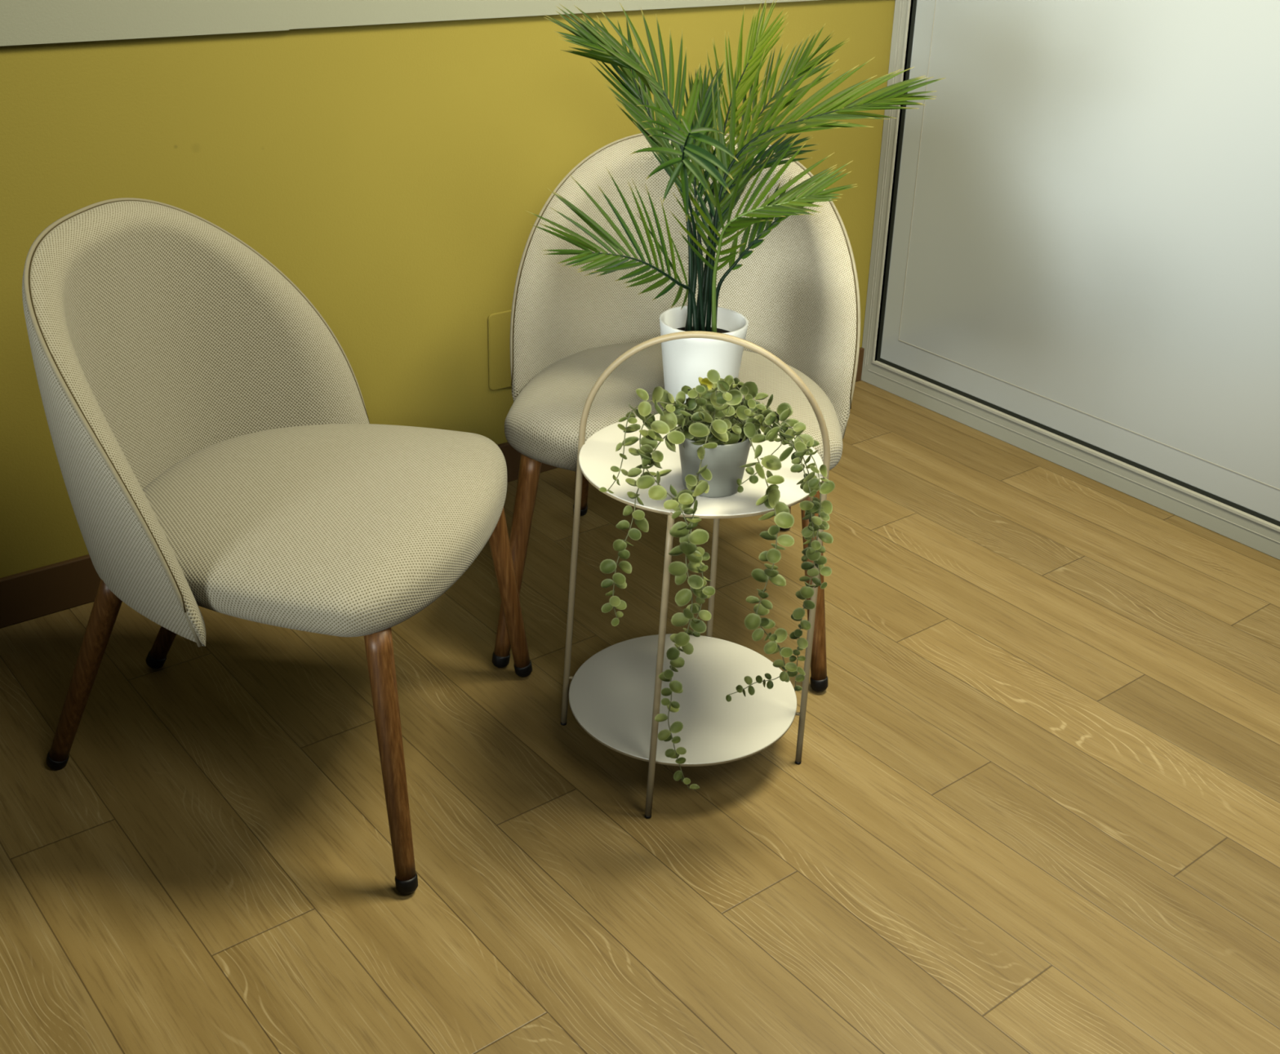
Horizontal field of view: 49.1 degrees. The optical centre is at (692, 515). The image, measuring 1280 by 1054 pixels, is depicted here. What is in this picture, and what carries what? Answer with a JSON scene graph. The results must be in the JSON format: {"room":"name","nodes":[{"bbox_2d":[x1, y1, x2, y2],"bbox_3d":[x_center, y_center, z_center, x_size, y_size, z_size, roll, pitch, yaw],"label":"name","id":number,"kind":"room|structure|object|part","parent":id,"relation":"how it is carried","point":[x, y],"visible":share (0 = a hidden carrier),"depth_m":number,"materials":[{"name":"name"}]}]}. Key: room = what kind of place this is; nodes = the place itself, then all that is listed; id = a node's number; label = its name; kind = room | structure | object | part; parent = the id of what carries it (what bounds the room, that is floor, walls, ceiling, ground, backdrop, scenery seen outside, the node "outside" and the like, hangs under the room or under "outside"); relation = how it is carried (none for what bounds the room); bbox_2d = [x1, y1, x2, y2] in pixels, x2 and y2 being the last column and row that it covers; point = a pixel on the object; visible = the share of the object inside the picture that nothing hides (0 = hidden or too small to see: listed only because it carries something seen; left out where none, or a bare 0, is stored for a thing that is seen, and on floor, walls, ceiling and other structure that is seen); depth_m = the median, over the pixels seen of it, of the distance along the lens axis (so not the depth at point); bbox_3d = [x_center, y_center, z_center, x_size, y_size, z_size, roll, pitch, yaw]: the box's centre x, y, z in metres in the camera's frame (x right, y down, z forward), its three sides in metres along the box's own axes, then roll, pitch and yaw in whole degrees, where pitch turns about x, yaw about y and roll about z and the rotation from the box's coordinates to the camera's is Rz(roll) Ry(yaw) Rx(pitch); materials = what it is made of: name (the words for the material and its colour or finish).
{"room":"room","nodes":[
{"label":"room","id":0,"kind":"room"},
{"bbox_2d":[0,0,895,577],"bbox_3d":[-1.382,-0.902,1.435,5.331,2.600,0.120,-19,34,-36],"label":"wall","id":1,"kind":"structure","parent":0,"point":[392,173],"depth_m":2.34,"materials":[{"name":"yellow paint"}]},
{"bbox_2d":[0,0,288,45],"bbox_3d":[-1.968,-1.049,0.690,3.629,1.723,0.012,-19,34,-36],"label":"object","id":2,"kind":"structure","parent":1,"relation":"attached to","point":[22,22],"depth_m":1.99,"materials":[{"name":"white paint"}]},
{"bbox_2d":[0,346,864,628],"bbox_3d":[-1.518,0.282,1.871,5.030,0.083,0.011,-19,34,-36],"label":"baseboard","id":3,"kind":"structure","parent":1,"relation":"attached to","point":[24,596],"depth_m":2.25,"materials":[{"name":"brown wood"}]},
{"bbox_2d":[487,309,511,390],"bbox_3d":[-0.302,-0.333,2.700,0.216,0.153,0.004,-19,34,-36],"label":"cover plate","id":4,"kind":"object","parent":1,"relation":"attached to","point":[498,323],"visible":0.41,"depth_m":2.65,"materials":[{"name":"yellow paint"}]},
{"bbox_2d":[286,0,813,29],"bbox_3d":[-0.045,-1.696,2.176,1.401,1.722,0.012,-19,34,-36],"label":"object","id":5,"kind":"structure","parent":1,"relation":"attached to","point":[302,14],"depth_m":2.30,"materials":[{"name":"white paint"}]},
{"bbox_2d":[861,0,1279,559],"bbox_3d":[1.086,-1.011,2.196,0.053,2.349,1.948,-20,35,-36],"label":"door","id":6,"kind":"structure","parent":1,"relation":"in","point":[1074,265],"depth_m":2.77,"materials":[{"name":"grey"}]},
{"bbox_2d":[0,380,1279,1053],"bbox_3d":[-0.099,1.066,0.631,5.331,0.050,4.320,-19,34,-36],"label":"floor","id":7,"kind":"structure","parent":0,"point":[1031,805],"depth_m":1.88,"materials":[{"name":"brown wood"}]},
{"bbox_2d":[22,197,532,894],"bbox_3d":[-0.551,-0.009,1.818,0.586,0.747,0.552,7,27,8],"label":"upholstered chair","id":8,"kind":"object","parent":7,"relation":"on","point":[217,447],"visible":1,"depth_m":1.73,"materials":[{"name":"fabric"}]},
{"bbox_3d":[-0.779,0.198,1.802,0.184,0.336,0.032,14,29,21],"label":"leg","id":9,"kind":"part","parent":8,"relation":"part of","materials":[{"name":"brown wood"}]},
{"bbox_3d":[-0.726,0.071,2.060,0.184,0.336,0.032,1,27,-5],"label":"leg","id":10,"kind":"part","parent":8,"relation":"part of","materials":[{"name":"brown wood"}]},
{"bbox_3d":[-0.631,-0.166,1.757,0.266,0.415,0.548,7,27,8],"label":"backrest","id":11,"kind":"part","parent":8,"relation":"part of","materials":[{"name":"fabric"}]},
{"bbox_3d":[-0.485,-0.009,1.804,0.452,0.103,0.502,7,27,8],"label":"seat","id":12,"kind":"part","parent":8,"relation":"part of","materials":[{"name":"fabric"}]},
{"bbox_3d":[-0.361,0.286,1.669,0.032,0.332,0.083,-10,30,-25],"label":"leg","id":13,"kind":"part","parent":8,"relation":"part of","materials":[{"name":"brown wood"}]},
{"bbox_3d":[-0.279,0.089,2.067,0.083,0.332,0.032,-20,35,-38],"label":"leg","id":14,"kind":"part","parent":8,"relation":"part of","materials":[{"name":"brown wood"}]},
{"bbox_2d":[492,133,860,691],"bbox_3d":[-0.018,-0.197,2.246,0.552,0.746,0.578,4,27,2],"label":"upholstered chair","id":15,"kind":"object","parent":7,"relation":"on","point":[797,292],"visible":0.65,"depth_m":2.23,"materials":[{"name":"fabric"}]},
{"bbox_3d":[-0.267,0.062,2.121,0.083,0.332,0.032,-14,32,-31],"label":"leg","id":16,"kind":"part","parent":15,"relation":"part of","materials":[{"name":"brown wood"}]},
{"bbox_3d":[-0.192,-0.129,2.511,0.032,0.335,0.175,0,27,-7],"label":"leg","id":17,"kind":"part","parent":15,"relation":"part of","materials":[{"name":"brown wood"}]},
{"bbox_3d":[-0.021,-0.177,2.185,0.502,0.103,0.452,4,27,2],"label":"seat","id":18,"kind":"part","parent":15,"relation":"part of","materials":[{"name":"fabric"}]},
{"bbox_3d":[-0.004,-0.383,2.255,0.548,0.415,0.266,4,27,2],"label":"backrest","id":19,"kind":"part","parent":15,"relation":"part of","materials":[{"name":"fabric"}]},
{"bbox_2d":[526,0,946,403],"bbox_3d":[0.016,-0.435,1.989,0.541,0.539,0.476,-19,34,-36],"label":"potted palm","id":20,"kind":"object","parent":15,"relation":"on","point":[686,360],"visible":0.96,"depth_m":1.90,"materials":[{"name":"green plant"}]},
{"bbox_3d":[-0.063,-0.296,1.922,0.158,0.142,0.020,-8,29,-20],"label":"stem","id":21,"kind":"part","parent":20,"relation":"part of","materials":[{"name":"green plant"}]},
{"bbox_3d":[-0.053,-0.445,1.944,0.164,0.387,0.049,17,30,25],"label":"stem","id":22,"kind":"part","parent":20,"relation":"part of","materials":[{"name":"green plant"}]},
{"bbox_3d":[-0.045,-0.460,2.007,0.043,0.358,0.232,-14,31,-30],"label":"stem","id":23,"kind":"part","parent":20,"relation":"part of","materials":[{"name":"green plant"}]},
{"bbox_3d":[-0.004,-0.353,1.829,0.027,0.331,0.179,8,27,10],"label":"stem","id":24,"kind":"part","parent":20,"relation":"part of","materials":[{"name":"green plant"}]},
{"bbox_3d":[0.007,-0.413,1.979,0.014,0.306,0.118,-1,27,-7],"label":"stem","id":25,"kind":"part","parent":20,"relation":"part of","materials":[{"name":"green plant"}]},
{"bbox_2d":[659,305,748,403],"bbox_3d":[0.013,-0.218,2.009,0.126,0.134,0.126,-19,34,-36],"label":"pot","id":26,"kind":"object","parent":20,"relation":"attached to","point":[686,360],"depth_m":1.96,"materials":[{"name":"white ceramic"}]},
{"bbox_3d":[0.047,-0.465,2.001,0.178,0.382,0.098,-19,34,-36],"label":"stem","id":27,"kind":"part","parent":20,"relation":"part of","materials":[{"name":"green plant"}]},
{"bbox_3d":[0.055,-0.385,1.988,0.125,0.251,0.034,-19,34,-36],"label":"stem","id":28,"kind":"part","parent":20,"relation":"part of","materials":[{"name":"green plant"}]},
{"bbox_3d":[0.084,-0.339,1.965,0.108,0.193,0.020,-2,27,-11],"label":"stem","id":29,"kind":"part","parent":20,"relation":"part of","materials":[{"name":"green plant"}]},
{"bbox_3d":[0.081,-0.459,2.038,0.250,0.343,0.099,-19,34,-36],"label":"stem","id":30,"kind":"part","parent":20,"relation":"part of","materials":[{"name":"green plant"}]},
{"bbox_3d":[0.085,-0.326,1.901,0.126,0.227,0.052,11,28,15],"label":"stem","id":31,"kind":"part","parent":20,"relation":"part of","materials":[{"name":"green plant"}]},
{"bbox_3d":[0.133,-0.406,1.943,0.198,0.338,0.121,-19,34,-36],"label":"stem","id":32,"kind":"part","parent":20,"relation":"part of","materials":[{"name":"green plant"}]},
{"bbox_3d":[0.184,0.094,2.108,0.083,0.332,0.032,23,33,34],"label":"leg","id":33,"kind":"part","parent":15,"relation":"part of","materials":[{"name":"brown wood"}]},
{"bbox_2d":[560,330,830,818],"bbox_3d":[0.000,0.051,1.887,0.326,0.632,0.330,-19,34,-36],"label":"plant stand","id":34,"kind":"object","parent":7,"relation":"on","point":[615,696],"visible":0.8,"depth_m":1.92,"materials":[{"name":"grey paint"}]},
{"bbox_3d":[-0.043,0.201,1.782,0.023,0.450,0.009,-19,34,-36],"label":"leg","id":35,"kind":"part","parent":34,"relation":"part of","materials":[{"name":"brown metal"}]},
{"bbox_2d":[568,633,796,766],"bbox_3d":[-0.013,0.256,1.993,0.325,0.006,0.325,-19,34,-36],"label":"shelf","id":36,"kind":"object","parent":34,"relation":"attached to","point":[611,694],"depth_m":1.97,"materials":[{"name":"grey paint"}]},
{"bbox_2d":[578,413,822,518],"bbox_3d":[0.012,-0.071,1.823,0.320,0.006,0.320,-19,34,-36],"label":"shelf","id":37,"kind":"object","parent":34,"relation":"attached to","point":[597,455],"depth_m":1.77,"materials":[{"name":"white metal"}]},
{"bbox_3d":[0.032,0.063,2.061,0.009,0.451,0.059,4,27,1],"label":"leg","id":38,"kind":"part","parent":34,"relation":"part of","materials":[{"name":"brown metal"}]},
{"bbox_2d":[599,368,835,790],"bbox_3d":[0.020,0.084,1.714,0.251,0.520,0.229,-19,34,-36],"label":"trailing plant","id":39,"kind":"object","parent":34,"relation":"on","point":[715,433],"visible":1,"depth_m":1.67,"materials":[{"name":"green plant"}]},
{"bbox_3d":[0.026,-0.071,1.734,0.094,0.077,0.094,-19,34,-36],"label":"pot","id":40,"kind":"part","parent":39,"relation":"part of","materials":[{"name":"grey ceramic"}]}
]}

